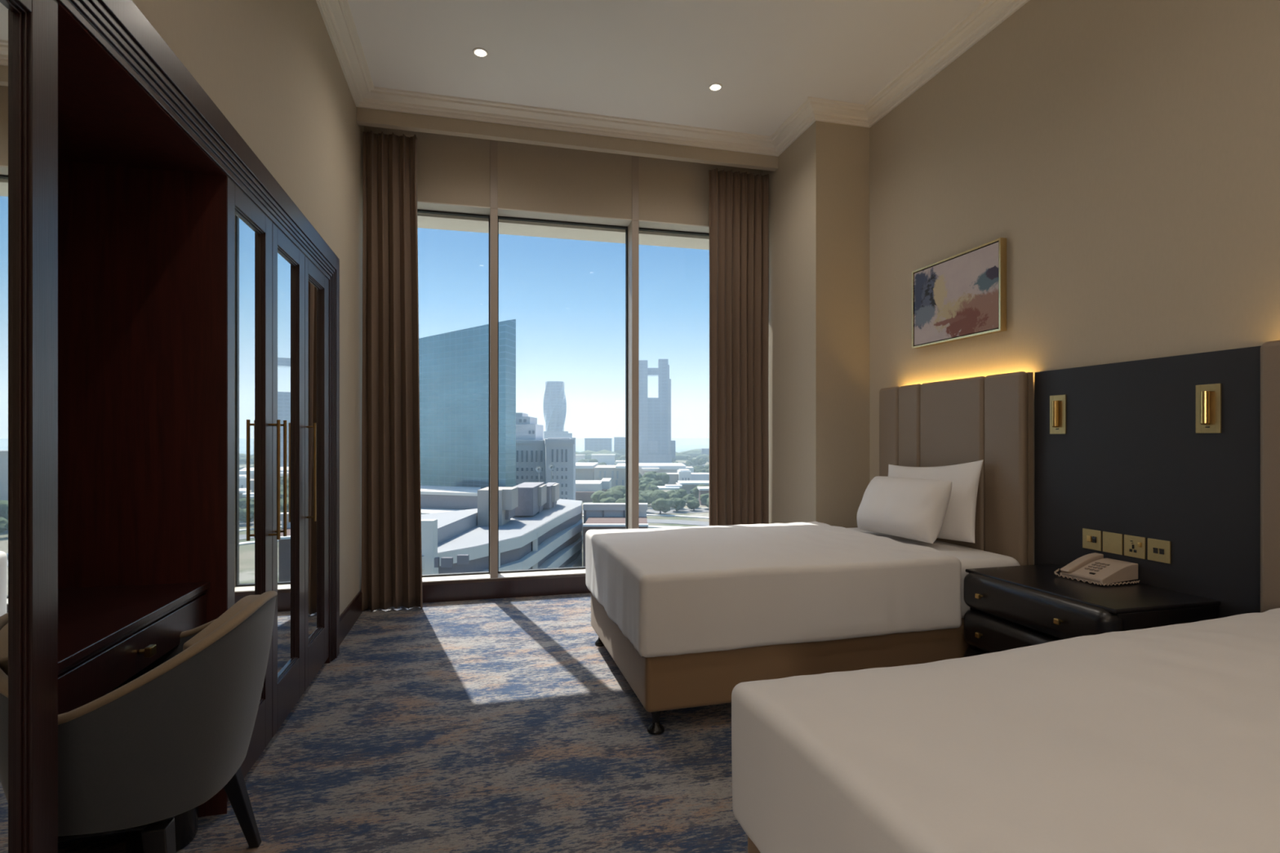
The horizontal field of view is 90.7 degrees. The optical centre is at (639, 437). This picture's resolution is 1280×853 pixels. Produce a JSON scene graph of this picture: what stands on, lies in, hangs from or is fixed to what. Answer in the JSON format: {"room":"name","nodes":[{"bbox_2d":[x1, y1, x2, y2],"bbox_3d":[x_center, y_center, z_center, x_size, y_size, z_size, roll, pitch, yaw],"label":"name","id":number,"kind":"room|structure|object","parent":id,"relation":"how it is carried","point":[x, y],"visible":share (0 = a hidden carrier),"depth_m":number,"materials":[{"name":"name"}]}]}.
{"room":"hotel room","nodes":[
{"label":"hotel room","id":0,"kind":"room"},
{"bbox_2d":[68,0,364,615],"bbox_3d":[-1.797,-0.550,1.932,0.900,3.540,5.620,0,0,-14],"label":"wall","id":1,"kind":"structure","parent":0,"point":[273,68],"depth_m":3.02,"materials":[{"name":"beige paint"}]},
{"bbox_2d":[58,0,339,662],"bbox_3d":[-1.222,0.109,1.585,0.046,2.222,4.068,0,0,-14],"label":"surround","id":2,"kind":"object","parent":1,"relation":"attached to","point":[123,26],"visible":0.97,"depth_m":1.97,"materials":[{"name":"brown wood"}]},
{"bbox_2d":[339,590,363,644],"bbox_3d":[-1.856,1.145,4.060,0.018,0.149,1.034,0,0,-14],"label":"baseboard","id":3,"kind":"structure","parent":1,"relation":"attached to","point":[353,611],"depth_m":4.01,"materials":[{"name":"brown wood"}]},
{"bbox_2d":[360,130,422,611],"bbox_3d":[-1.749,-0.462,4.477,0.406,3.351,0.119,0,0,-14],"label":"curtain","id":4,"kind":"object","parent":1,"relation":"hanging from","point":[391,575],"visible":1,"depth_m":4.46,"materials":[{"name":"brown fabric"}]},
{"bbox_2d":[57,592,747,852],"bbox_3d":[-0.114,1.270,1.270,5.045,0.100,7.720,0,0,-14],"label":"floor","id":5,"kind":"structure","parent":0,"point":[495,725],"depth_m":2.44,"materials":[{"name":"carpet"}]},
{"bbox_2d":[0,0,57,852],"bbox_3d":[-1.234,0.175,0.361,0.620,2.090,1.639,0,0,-14],"label":"mirror","id":6,"kind":"object","parent":5,"relation":"on","point":[28,28],"visible":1,"depth_m":1.16,"materials":[{"name":"brown wood"}]},
{"bbox_2d":[57,0,226,817],"bbox_3d":[-1.507,0.175,1.572,0.559,2.090,0.904,0,0,-14],"label":"panel","id":7,"kind":"object","parent":5,"relation":"on","point":[142,206],"visible":0.49,"depth_m":1.98,"materials":[{"name":"brown wood"}]},
{"bbox_2d":[57,582,209,715],"bbox_3d":[-1.506,0.542,1.572,0.516,0.155,0.839,0,0,-14],"label":"desk","id":8,"kind":"object","parent":7,"relation":"in","point":[107,635],"visible":0.69,"depth_m":1.63,"materials":[{"name":"brown wood"}]},
{"bbox_2d":[124,806,198,852],"bbox_3d":[-1.433,1.077,1.899,0.200,0.284,0.200,0,0,-14],"label":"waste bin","id":9,"kind":"object","parent":5,"relation":"on","point":[185,823],"visible":0.14,"depth_m":1.86,"materials":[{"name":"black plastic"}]},
{"bbox_2d":[57,591,277,852],"bbox_3d":[-1.286,0.816,1.575,0.650,0.806,0.618,0,0,-14],"label":"desk chair","id":10,"kind":"object","parent":5,"relation":"on","point":[146,753],"visible":0.89,"depth_m":1.40,"materials":[{"name":"grey fabric"}]},
{"bbox_2d":[226,175,328,802],"bbox_3d":[-1.798,0.175,2.696,0.660,2.090,1.476,0,0,-14],"label":"wardrobe","id":11,"kind":"object","parent":5,"relation":"on","point":[277,300],"visible":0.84,"depth_m":2.54,"materials":[{"name":"brown wood"}]},
{"bbox_2d":[747,836,759,852],"bbox_3d":[1.373,0.904,1.135,1.990,0.629,1.260,0,0,-16],"label":"bed","id":12,"kind":"object","parent":5,"relation":"on","point":[752,848],"visible":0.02,"depth_m":1.43,"materials":[{"name":"beige leather"}]},
{"bbox_2d":[731,608,1279,852],"bbox_3d":[1.352,0.687,1.129,2.015,0.392,1.330,0,0,-16],"label":"duvet","id":13,"kind":"object","parent":12,"relation":"on","point":[1162,739],"visible":1,"depth_m":1.13,"materials":[{"name":"white fabric"}]},
{"bbox_2d":[591,527,1020,734],"bbox_3d":[0.802,0.904,3.406,1.940,0.629,1.235,0,0,-15],"label":"bed","id":14,"kind":"object","parent":5,"relation":"on","point":[660,683],"visible":0.17,"depth_m":2.75,"materials":[{"name":"fabric"}]},
{"bbox_2d":[585,521,961,657],"bbox_3d":[0.576,0.709,3.345,1.548,0.359,1.306,0,0,-15],"label":"duvet","id":15,"kind":"object","parent":14,"relation":"on","point":[669,591],"visible":1,"depth_m":2.78,"materials":[{"name":"white fabric"}]},
{"bbox_2d":[856,475,951,543],"bbox_3d":[1.487,0.395,3.629,0.319,0.411,0.645,0,0,-17],"label":"pillow","id":16,"kind":"object","parent":14,"relation":"on","point":[912,508],"visible":1,"depth_m":3.47,"materials":[{"name":"white fabric"}]},
{"bbox_2d":[888,459,983,542],"bbox_3d":[1.657,0.360,3.673,0.212,0.511,0.801,0,0,-16],"label":"pillow","id":17,"kind":"object","parent":14,"relation":"on","point":[959,521],"visible":0.55,"depth_m":3.40,"materials":[{"name":"white fabric"}]},
{"bbox_2d":[964,564,1220,657],"bbox_3d":[1.816,0.916,2.651,0.566,0.605,0.722,0,0,-14],"label":"nightstand","id":18,"kind":"object","parent":5,"relation":"on","point":[1016,606],"visible":0.42,"depth_m":2.54,"materials":[{"name":"black wood"}]},
{"bbox_2d":[1053,552,1139,586],"bbox_3d":[1.965,0.566,2.717,0.233,0.092,0.225,0,0,-17],"label":"telephone","id":19,"kind":"object","parent":18,"relation":"on","point":[1093,568],"visible":1,"depth_m":2.68,"materials":[{"name":"beige plastic"}]},
{"bbox_2d":[364,125,762,226],"bbox_3d":[-0.505,-0.550,5.041,3.115,3.540,0.214,0,0,-14],"label":"wall","id":20,"kind":"structure","parent":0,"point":[451,169],"depth_m":4.90,"materials":[{"name":"paint"}]},
{"bbox_2d":[422,573,591,603],"bbox_3d":[-0.478,1.145,4.930,3.115,0.148,0.012,0,0,-14],"label":"window sill","id":21,"kind":"structure","parent":20,"relation":"attached to","point":[504,588],"depth_m":4.79,"materials":[{"name":"brown wood"}]},
{"bbox_2d":[417,139,709,582],"bbox_3d":[-0.505,-0.605,5.038,3.115,3.351,0.220,0,0,-14],"label":"window","id":22,"kind":"structure","parent":20,"relation":"attached to","point":[632,227],"depth_m":4.99,"materials":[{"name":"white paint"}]},
{"bbox_2d":[417,212,709,249],"bbox_3d":[-0.309,-1.890,5.358,10.000,0.380,0.295,0,0,-14],"label":"ledge","id":23,"kind":"object","parent":20,"relation":"attached to","point":[424,220],"visible":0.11,"depth_m":5.23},
{"bbox_2d":[347,0,983,136],"bbox_3d":[-0.112,-2.395,1.261,5.445,0.150,8.000,0,0,-14],"label":"ceiling","id":24,"kind":"structure","parent":0,"point":[651,60],"depth_m":3.78,"materials":[{"name":"paint"}]},
{"bbox_2d":[472,47,488,57],"bbox_3d":[-0.961,-2.316,3.811,0.092,0.006,0.092,0,0,-14],"label":"recessed light","id":25,"kind":"object","parent":24,"relation":"in","point":[478,51],"visible":1,"depth_m":3.81,"materials":[{"name":"paint"}]},
{"bbox_2d":[708,83,722,91],"bbox_3d":[0.499,-2.316,4.186,0.092,0.006,0.092,0,0,-14],"label":"recessed light","id":26,"kind":"object","parent":24,"relation":"in","point":[713,86],"visible":1,"depth_m":4.18,"materials":[{"name":"paint"}]},
{"bbox_2d":[762,120,869,528],"bbox_3d":[1.320,-0.550,5.047,0.430,3.540,1.087,0,0,-14],"label":"wall","id":27,"kind":"structure","parent":0,"point":[819,340],"depth_m":4.55,"materials":[{"name":"beige paint"}]},
{"bbox_2d":[356,106,777,171],"bbox_3d":[-0.417,-2.230,4.689,3.115,0.180,0.060,0,0,-14],"label":"trim","id":28,"kind":"structure","parent":27,"relation":"attached to","point":[365,117],"depth_m":4.62,"materials":[{"name":"paint"}]},
{"bbox_2d":[315,0,1029,156],"bbox_3d":[0.674,-2.277,1.210,3.545,0.084,7.220,0,0,-14],"label":"trim","id":29,"kind":"structure","parent":27,"relation":"attached to","point":[336,15],"depth_m":4.37,"materials":[{"name":"paint"}]},
{"bbox_2d":[708,168,768,525],"bbox_3d":[0.801,-0.462,5.115,0.525,3.352,0.111,0,0,-14],"label":"curtain","id":30,"kind":"object","parent":27,"relation":"hanging from","point":[739,203],"visible":0.86,"depth_m":5.10,"materials":[{"name":"brown fabric"}]},
{"bbox_2d":[869,0,1279,564],"bbox_3d":[2.430,-0.550,1.906,0.200,3.540,7.720,0,0,-14],"label":"wall","id":31,"kind":"structure","parent":0,"point":[1125,154],"depth_m":2.91,"materials":[{"name":"beige paint"}]},
{"bbox_2d":[911,237,1006,348],"bbox_3d":[1.852,-0.816,3.718,0.041,0.495,0.715,0,0,-14],"label":"framed painting","id":32,"kind":"object","parent":31,"relation":"attached to","point":[962,295],"visible":1,"depth_m":3.65,"materials":[{"name":"multicoloured paper"}]},
{"bbox_2d":[1034,346,1261,617],"bbox_3d":[2.111,0.448,2.703,0.028,1.545,0.976,0,0,-14],"label":"panel board","id":33,"kind":"object","parent":31,"relation":"attached to","point":[1131,459],"visible":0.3,"depth_m":2.58,"materials":[{"name":"black wood"}]},
{"bbox_2d":[879,371,1033,565],"bbox_3d":[1.799,0.395,3.744,0.071,1.451,1.186,0,0,-14],"label":"headboard","id":34,"kind":"object","parent":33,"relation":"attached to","point":[989,419],"visible":0.5,"depth_m":3.42,"materials":[{"name":"beige leather"}]},
{"bbox_2d":[1049,395,1066,434],"bbox_3d":[1.997,-0.108,3.037,0.032,0.186,0.085,0,0,-14],"label":"light","id":35,"kind":"object","parent":33,"relation":"attached to","point":[1057,402],"visible":1,"depth_m":3.03,"materials":[{"name":"gold metal"}]},
{"bbox_2d":[1082,528,1102,551],"bbox_3d":[2.049,0.465,2.870,0.012,0.090,0.089,0,0,-14],"label":"light switch","id":36,"kind":"object","parent":33,"relation":"attached to","point":[1091,539],"visible":1,"depth_m":2.86,"materials":[{"name":"gold metal"}]},
{"bbox_2d":[1102,531,1123,555],"bbox_3d":[2.075,0.465,2.776,0.006,0.090,0.089,0,0,-14],"label":"blank plate","id":37,"kind":"object","parent":33,"relation":"attached to","point":[1113,543],"visible":1,"depth_m":2.77,"materials":[{"name":"gold metal"}]},
{"bbox_2d":[1124,534,1146,559],"bbox_3d":[2.096,0.465,2.681,0.012,0.090,0.089,0,0,-14],"label":"power socket","id":38,"kind":"object","parent":33,"relation":"attached to","point":[1134,546],"visible":1,"depth_m":2.68,"materials":[{"name":"gold metal"}]},
{"bbox_2d":[1147,537,1170,564],"bbox_3d":[2.122,0.465,2.586,0.008,0.090,0.089,0,0,-14],"label":"socket","id":39,"kind":"object","parent":33,"relation":"attached to","point":[1158,550],"visible":1,"depth_m":2.58,"materials":[{"name":"gold metal"}]},
{"bbox_2d":[1195,383,1221,433],"bbox_3d":[2.155,-0.108,2.408,0.032,0.186,0.085,0,0,-14],"label":"light","id":40,"kind":"object","parent":33,"relation":"attached to","point":[1208,397],"visible":1,"depth_m":2.40,"materials":[{"name":"gold metal"}]},
{"bbox_2d":[1260,340,1279,613],"bbox_3d":[2.326,0.395,1.637,0.071,1.451,1.185,0,0,-14],"label":"headboard","id":41,"kind":"object","parent":33,"relation":"attached to","point":[1269,350],"visible":0.51,"depth_m":2.17,"materials":[{"name":"beige leather"}]},
{"label":"outside","id":42,"kind":"structure","parent":0,"visible":0},
{"bbox_2d":[582,457,709,566],"bbox_3d":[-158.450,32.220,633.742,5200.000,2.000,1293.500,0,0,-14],"label":"ground","id":43,"kind":"structure","parent":42,"point":[697,514],"depth_m":246.60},
{"bbox_2d":[418,319,515,514],"bbox_3d":[-58.757,-1.998,184.778,46.233,66.436,115.094,0,0,-14],"label":"glass tower","id":44,"kind":"structure","parent":43,"relation":"on","point":[454,366],"depth_m":168.17,"materials":[{"name":"glass"}]},
{"bbox_2d":[421,482,582,574],"bbox_3d":[-17.324,18.785,83.314,25.884,24.871,55.504,0,0,-14],"label":"building","id":45,"kind":"structure","parent":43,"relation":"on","point":[538,529],"depth_m":75.23,"materials":[{"name":"concrete"}]},
{"bbox_2d":[505,508,515,519],"bbox_3d":[-16.618,8.368,80.000,0.868,3.632,4.000,0,0,0],"label":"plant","id":46,"kind":"object","parent":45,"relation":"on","point":[509,514],"depth_m":78.59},
{"bbox_2d":[512,482,544,515],"bbox_3d":[-15.686,8.587,89.000,5.312,3.741,10.423,0,0,-14],"label":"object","id":47,"kind":"object","parent":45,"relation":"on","point":[531,495],"depth_m":84.27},
{"bbox_2d":[537,505,542,512],"bbox_3d":[-14.593,10.269,90.500,0.901,1.261,3.000,0,0,0],"label":"plant","id":48,"kind":"object","parent":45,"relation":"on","point":[540,508],"depth_m":90.17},
{"bbox_2d":[543,482,556,508],"bbox_3d":[-13.931,8.895,97.000,3.219,3.294,8.081,0,0,-14],"label":"rooftop unit","id":49,"kind":"object","parent":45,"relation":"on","point":[551,487],"depth_m":95.00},
{"bbox_2d":[515,413,575,500],"bbox_3d":[-37.887,11.206,227.499,30.437,40.028,46.939,0,0,-14],"label":"office building","id":50,"kind":"structure","parent":43,"relation":"on","point":[533,451],"depth_m":217.68,"materials":[{"name":"concrete"}]},
{"bbox_2d":[542,381,572,438],"bbox_3d":[-118.728,-15.982,900.606,39.000,124.717,36.000,0,0,-14],"label":"tower","id":51,"kind":"structure","parent":43,"relation":"on","point":[554,406],"depth_m":887.61,"materials":[{"name":"blue glass"}]},
{"bbox_2d":[575,454,585,462],"bbox_3d":[-73.749,26.365,769.000,17.521,9.710,22.571,0,0,-14],"label":"building","id":52,"kind":"structure","parent":43,"relation":"on","point":[578,457],"depth_m":759.96,"materials":[{"name":"concrete"}]},
{"bbox_2d":[575,462,598,479],"bbox_3d":[-41.302,25.023,443.912,32.581,12.393,55.329,0,0,-14],"label":"warehouse","id":53,"kind":"structure","parent":43,"relation":"on","point":[584,471],"depth_m":420.00,"materials":[{"name":"grey concrete"}]},
{"bbox_2d":[575,478,611,502],"bbox_3d":[-25.517,26.959,326.371,30.338,8.523,43.361,0,0,-14],"label":"building","id":54,"kind":"structure","parent":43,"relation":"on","point":[584,489],"depth_m":309.99,"materials":[{"name":"concrete"}]},
{"bbox_2d":[588,458,598,462],"bbox_3d":[-47.788,26.908,654.046,11.939,8.625,12.689,0,0,-25],"label":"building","id":55,"kind":"structure","parent":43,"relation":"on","point":[594,460],"depth_m":648.76,"materials":[{"name":"white concrete"}]},
{"bbox_2d":[584,438,613,452],"bbox_3d":[-63.577,16.435,975.000,48.065,29.570,41.121,0,0,-14],"label":"apartment block","id":56,"kind":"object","parent":43,"relation":"on","point":[596,445],"visible":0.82,"depth_m":959.97,"materials":[{"name":"grey concrete"}]},
{"bbox_2d":[598,462,607,465],"bbox_3d":[-34.813,27.038,569.987,10.984,8.365,11.013,0,0,39],"label":"tree","id":57,"kind":"object","parent":43,"relation":"on","point":[604,463],"visible":0.27,"depth_m":567.38,"materials":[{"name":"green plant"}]},
{"bbox_2d":[591,453,615,465],"bbox_3d":[-41.034,25.338,709.000,30.247,11.764,25.752,0,0,-14],"label":"building","id":58,"kind":"structure","parent":43,"relation":"on","point":[609,459],"depth_m":699.93,"materials":[{"name":"concrete"}]},
{"bbox_2d":[591,489,624,502],"bbox_3d":[-13.198,26.473,259.573,13.144,9.495,13.969,0,0,4],"label":"tree","id":59,"kind":"object","parent":43,"relation":"on","point":[597,496],"visible":0.56,"depth_m":255.67,"materials":[{"name":"green plant"}]},
{"bbox_2d":[594,463,625,486],"bbox_3d":[-14.507,24.774,419.118,37.685,12.891,47.621,0,0,-14],"label":"building","id":60,"kind":"structure","parent":43,"relation":"on","point":[616,473],"depth_m":399.98,"materials":[{"name":"grey concrete"}]},
{"bbox_2d":[600,497,625,502],"bbox_3d":[-9.590,27.122,241.042,12.057,8.195,11.345,0,0,-6],"label":"tree","id":61,"kind":"object","parent":43,"relation":"on","point":[609,500],"visible":0.22,"depth_m":239.07,"materials":[{"name":"green plant"}]},
{"bbox_2d":[582,502,648,566],"bbox_3d":[-3.549,21.088,99.120,12.803,20.263,17.091,0,0,-14],"label":"building","id":62,"kind":"structure","parent":43,"relation":"on","point":[597,516],"depth_m":103.10,"materials":[{"name":"concrete"}]},
{"bbox_2d":[607,485,625,493],"bbox_3d":[-10.776,26.872,296.236,12.993,8.697,12.141,0,0,10],"label":"tree","id":63,"kind":"object","parent":43,"relation":"on","point":[621,488],"visible":0.23,"depth_m":293.06,"materials":[{"name":"green plant"}]},
{"bbox_2d":[613,437,625,451],"bbox_3d":[-23.538,15.707,975.000,39.119,31.026,38.884,0,0,-14],"label":"apartment block","id":64,"kind":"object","parent":43,"relation":"on","point":[619,442],"visible":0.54,"depth_m":959.97,"materials":[{"name":"grey concrete"}]},
{"bbox_2d":[615,460,625,465],"bbox_3d":[-16.974,26.360,569.000,14.182,9.720,21.736,0,0,-14],"label":"building","id":65,"kind":"structure","parent":43,"relation":"on","point":[616,461],"depth_m":559.95,"materials":[{"name":"concrete"}]},
{"bbox_2d":[616,456,625,460],"bbox_3d":[-22.944,27.366,765.106,10.761,7.709,11.516,0,0,22],"label":"tree","id":66,"kind":"object","parent":43,"relation":"on","point":[620,458],"visible":0.74,"depth_m":763.40,"materials":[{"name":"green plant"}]},
{"bbox_2d":[575,448,708,460],"bbox_3d":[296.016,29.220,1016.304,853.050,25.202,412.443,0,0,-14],"label":"buildings","id":67,"kind":"structure","parent":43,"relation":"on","point":[696,453],"depth_m":889.78,"materials":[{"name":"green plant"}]},
{"bbox_2d":[582,519,708,525],"bbox_3d":[20.965,31.140,222.466,82.818,0.140,53.251,0,0,-14],"label":"road","id":68,"kind":"structure","parent":43,"relation":"on","point":[649,521],"depth_m":231.26,"materials":[{"name":"grey asphalt"}]},
{"bbox_2d":[582,508,708,514],"bbox_3d":[59.987,31.140,281.016,191.054,0.140,22.189,0,0,-14],"label":"road","id":69,"kind":"structure","parent":43,"relation":"on","point":[700,510],"depth_m":264.31,"materials":[{"name":"grey asphalt"}]},
{"bbox_2d":[639,493,648,502],"bbox_3d":[-1.303,27.233,261.322,10.499,7.974,10.472,0,0,-31],"label":"tree","id":70,"kind":"object","parent":69,"relation":"on","point":[643,498],"visible":0.27,"depth_m":260.34,"materials":[{"name":"green plant"}]},
{"bbox_2d":[670,497,685,511],"bbox_3d":[15.614,28.268,264.975,7.774,5.905,7.754,0,0,-22],"label":"tree","id":71,"kind":"object","parent":69,"relation":"on","point":[678,504],"visible":0.85,"depth_m":262.19,"materials":[{"name":"green plant"}]},
{"bbox_2d":[686,498,699,511],"bbox_3d":[22.457,28.781,267.536,6.405,4.878,6.422,0,0,41],"label":"tree","id":72,"kind":"object","parent":69,"relation":"on","point":[691,504],"visible":1,"depth_m":265.54,"materials":[{"name":"green plant"}]},
{"bbox_2d":[699,493,709,506],"bbox_3d":[30.675,27.845,273.635,9.932,6.751,9.346,0,0,9],"label":"tree","id":73,"kind":"object","parent":69,"relation":"on","point":[703,498],"visible":0.25,"depth_m":272.70,"materials":[{"name":"green plant"}]},
{"bbox_2d":[705,497,709,507],"bbox_3d":[31.152,27.272,262.559,11.021,7.895,11.795,0,0,-33],"label":"tree","id":74,"kind":"object","parent":69,"relation":"on","point":[707,503],"visible":0.14,"depth_m":262.38,"materials":[{"name":"green plant"}]},
{"bbox_2d":[582,514,708,519],"bbox_3d":[21.860,31.040,237.134,85.832,0.340,47.754,0,0,-14],"label":"kerb","id":75,"kind":"object","parent":43,"relation":"on","point":[682,516],"visible":0.31,"depth_m":248.05,"materials":[{"name":"grey concrete"}]},
{"bbox_2d":[639,477,652,483],"bbox_3d":[0.654,26.752,351.405,12.370,8.936,13.146,0,0,21],"label":"tree","id":76,"kind":"object","parent":43,"relation":"on","point":[649,479],"visible":0.16,"depth_m":350.49,"materials":[{"name":"green plant"}]},
{"bbox_2d":[639,489,653,493],"bbox_3d":[2.015,27.608,288.726,9.509,7.223,9.485,0,0,26],"label":"tree","id":77,"kind":"object","parent":43,"relation":"on","point":[640,491],"visible":0.1,"depth_m":287.11,"materials":[{"name":"green plant"}]},
{"bbox_2d":[639,471,656,479],"bbox_3d":[1.955,25.921,377.775,15.590,10.597,14.670,0,0,-42],"label":"tree","id":78,"kind":"object","parent":43,"relation":"on","point":[649,474],"visible":0.29,"depth_m":374.56,"materials":[{"name":"green plant"}]},
{"bbox_2d":[639,483,658,491],"bbox_3d":[4.212,26.768,305.258,11.693,8.904,11.723,0,0,43],"label":"tree","id":79,"kind":"object","parent":43,"relation":"on","point":[643,487],"visible":0.36,"depth_m":300.67,"materials":[{"name":"green plant"}]},
{"bbox_2d":[639,480,661,485],"bbox_3d":[5.435,27.175,339.472,11.901,8.089,11.199,0,0,-3],"label":"tree","id":80,"kind":"object","parent":43,"relation":"on","point":[644,482],"visible":0.28,"depth_m":338.26,"materials":[{"name":"green plant"}]},
{"bbox_2d":[639,359,675,462],"bbox_3d":[19.663,-31.313,768.677,58.057,125.066,41.281,0,0,-14],"label":"tower","id":81,"kind":"structure","parent":43,"relation":"on","point":[655,444],"depth_m":759.96,"materials":[{"name":"blue glass"}]},
{"bbox_2d":[646,489,669,505],"bbox_3d":[6.606,27.086,277.578,12.351,8.267,11.541,0,0,8],"label":"tree","id":82,"kind":"object","parent":43,"relation":"on","point":[653,495],"visible":0.61,"depth_m":274.57,"materials":[{"name":"green plant"}]},
{"bbox_2d":[651,478,664,485],"bbox_3d":[8.583,27.397,359.509,11.422,7.646,10.673,0,0,-38],"label":"tree","id":83,"kind":"object","parent":43,"relation":"on","point":[661,482],"visible":0.13,"depth_m":357.14,"materials":[{"name":"green plant"}]},
{"bbox_2d":[650,497,672,514],"bbox_3d":[8.709,27.817,255.353,8.938,6.806,8.961,0,0,1],"label":"tree","id":84,"kind":"object","parent":43,"relation":"on","point":[661,504],"visible":0.98,"depth_m":252.82,"materials":[{"name":"green plant"}]},
{"bbox_2d":[655,471,669,484],"bbox_3d":[13.143,26.501,388.913,13.067,9.439,13.887,0,0,-24],"label":"tree","id":85,"kind":"object","parent":43,"relation":"on","point":[663,476],"visible":0.71,"depth_m":383.25,"materials":[{"name":"green plant"}]},
{"bbox_2d":[647,525,683,528],"bbox_3d":[11.740,31.040,214.620,25.626,0.340,20.553,0,0,-14],"label":"kerb","id":86,"kind":"object","parent":43,"relation":"on","point":[650,526],"visible":0.15,"depth_m":217.33,"materials":[{"name":"grey concrete"}]},
{"bbox_2d":[639,462,693,476],"bbox_3d":[16.729,26.200,487.264,50.565,10.041,63.757,0,0,-14],"label":"exhibition hall","id":87,"kind":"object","parent":43,"relation":"on","point":[644,468],"visible":0.55,"depth_m":467.85,"materials":[{"name":"stone"}]},
{"bbox_2d":[668,493,679,506],"bbox_3d":[14.718,28.173,284.432,8.965,6.094,8.436,0,0,43],"label":"tree","id":88,"kind":"object","parent":43,"relation":"on","point":[670,495],"visible":0.34,"depth_m":280.67,"materials":[{"name":"green plant"}]},
{"bbox_2d":[666,488,686,497],"bbox_3d":[16.843,27.658,294.258,9.379,7.124,9.355,0,0,3],"label":"tree","id":89,"kind":"object","parent":43,"relation":"on","point":[681,493],"visible":0.45,"depth_m":292.13,"materials":[{"name":"green plant"}]},
{"bbox_2d":[647,507,708,509],"bbox_3d":[44.087,31.040,282.806,89.894,0.340,8.876,0,0,-14],"label":"kerb","id":90,"kind":"object","parent":43,"relation":"on","point":[647,508],"visible":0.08,"depth_m":273.83,"materials":[{"name":"grey concrete"}]},
{"bbox_2d":[656,480,709,493],"bbox_3d":[28.740,27.478,333.618,49.600,7.483,26.042,0,0,-14],"label":"building","id":91,"kind":"structure","parent":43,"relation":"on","point":[688,486],"depth_m":327.97,"materials":[{"name":"white concrete"}]},
{"bbox_2d":[664,469,709,484],"bbox_3d":[31.380,26.189,412.094,32.514,10.062,24.548,0,0,-14],"label":"building","id":92,"kind":"structure","parent":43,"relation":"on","point":[682,474],"depth_m":404.99,"materials":[{"name":"concrete"}]},
{"bbox_2d":[685,461,692,466],"bbox_3d":[50.924,27.969,649.954,9.000,6.501,9.565,0,0,-34],"label":"tree","id":93,"kind":"object","parent":43,"relation":"on","point":[688,463],"visible":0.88,"depth_m":645.52,"materials":[{"name":"green plant"}]},
{"bbox_2d":[682,493,697,502],"bbox_3d":[22.679,28.200,278.801,8.432,6.040,9.024,0,0,-41],"label":"tree","id":94,"kind":"object","parent":43,"relation":"on","point":[689,496],"visible":0.41,"depth_m":277.70,"materials":[{"name":"green plant"}]},
{"bbox_2d":[690,457,705,466],"bbox_3d":[59.488,26.432,643.898,14.088,9.576,13.256,0,0,-27],"label":"tree","id":95,"kind":"object","parent":43,"relation":"on","point":[694,462],"visible":1,"depth_m":641.36,"materials":[{"name":"green plant"}]},
{"bbox_2d":[694,466,704,469],"bbox_3d":[50.687,27.832,539.965,10.123,6.776,9.459,0,0,-40],"label":"tree","id":96,"kind":"object","parent":43,"relation":"on","point":[699,467],"visible":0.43,"depth_m":537.97,"materials":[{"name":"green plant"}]},
{"bbox_2d":[691,484,709,497],"bbox_3d":[30.661,27.025,308.976,11.017,8.390,11.046,0,0,16],"label":"tree","id":97,"kind":"object","parent":43,"relation":"on","point":[695,491],"visible":0.16,"depth_m":306.68,"materials":[{"name":"green plant"}]},
{"bbox_2d":[696,457,706,466],"bbox_3d":[66.923,26.339,681.865,14.363,9.762,13.515,0,0,39],"label":"tree","id":98,"kind":"object","parent":43,"relation":"on","point":[698,458],"visible":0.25,"depth_m":676.66,"materials":[{"name":"green plant"}]},
{"bbox_2d":[697,486,709,505],"bbox_3d":[37.166,27.343,294.000,22.423,7.754,16.520,0,0,-14],"label":"building","id":99,"kind":"structure","parent":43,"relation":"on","point":[702,490],"depth_m":290.00,"materials":[{"name":"white concrete"}]},
{"bbox_2d":[700,448,709,455],"bbox_3d":[103.276,23.799,909.000,34.865,14.841,26.907,0,0,-14],"label":"building","id":100,"kind":"structure","parent":43,"relation":"on","point":[704,451],"depth_m":900.05,"materials":[{"name":"grey concrete"}]},
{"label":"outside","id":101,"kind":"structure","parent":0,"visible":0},
{"bbox_2d":[535,466,542,482],"bbox_3d":[-31.984,13.881,200.220,1.975,9.494,0.600,0,0,0],"label":"satellite dish","id":102,"kind":"object","parent":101,"point":[538,468],"visible":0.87,"depth_m":200.09,"materials":[{"name":"metal"}]},
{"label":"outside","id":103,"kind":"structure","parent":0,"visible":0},
{"bbox_2d":[548,463,555,482],"bbox_3d":[-27.935,13.577,200.220,1.975,10.101,0.600,0,0,0],"label":"satellite dish","id":104,"kind":"object","parent":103,"point":[551,467],"visible":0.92,"depth_m":200.09,"materials":[{"name":"metal"}]},
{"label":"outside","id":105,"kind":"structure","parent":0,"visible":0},
{"bbox_2d":[575,438,709,452],"bbox_3d":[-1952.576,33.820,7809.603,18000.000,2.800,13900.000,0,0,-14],"label":"sea","id":106,"kind":"structure","parent":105,"point":[682,444],"depth_m":2770.99,"materials":[{"name":"liquid"}]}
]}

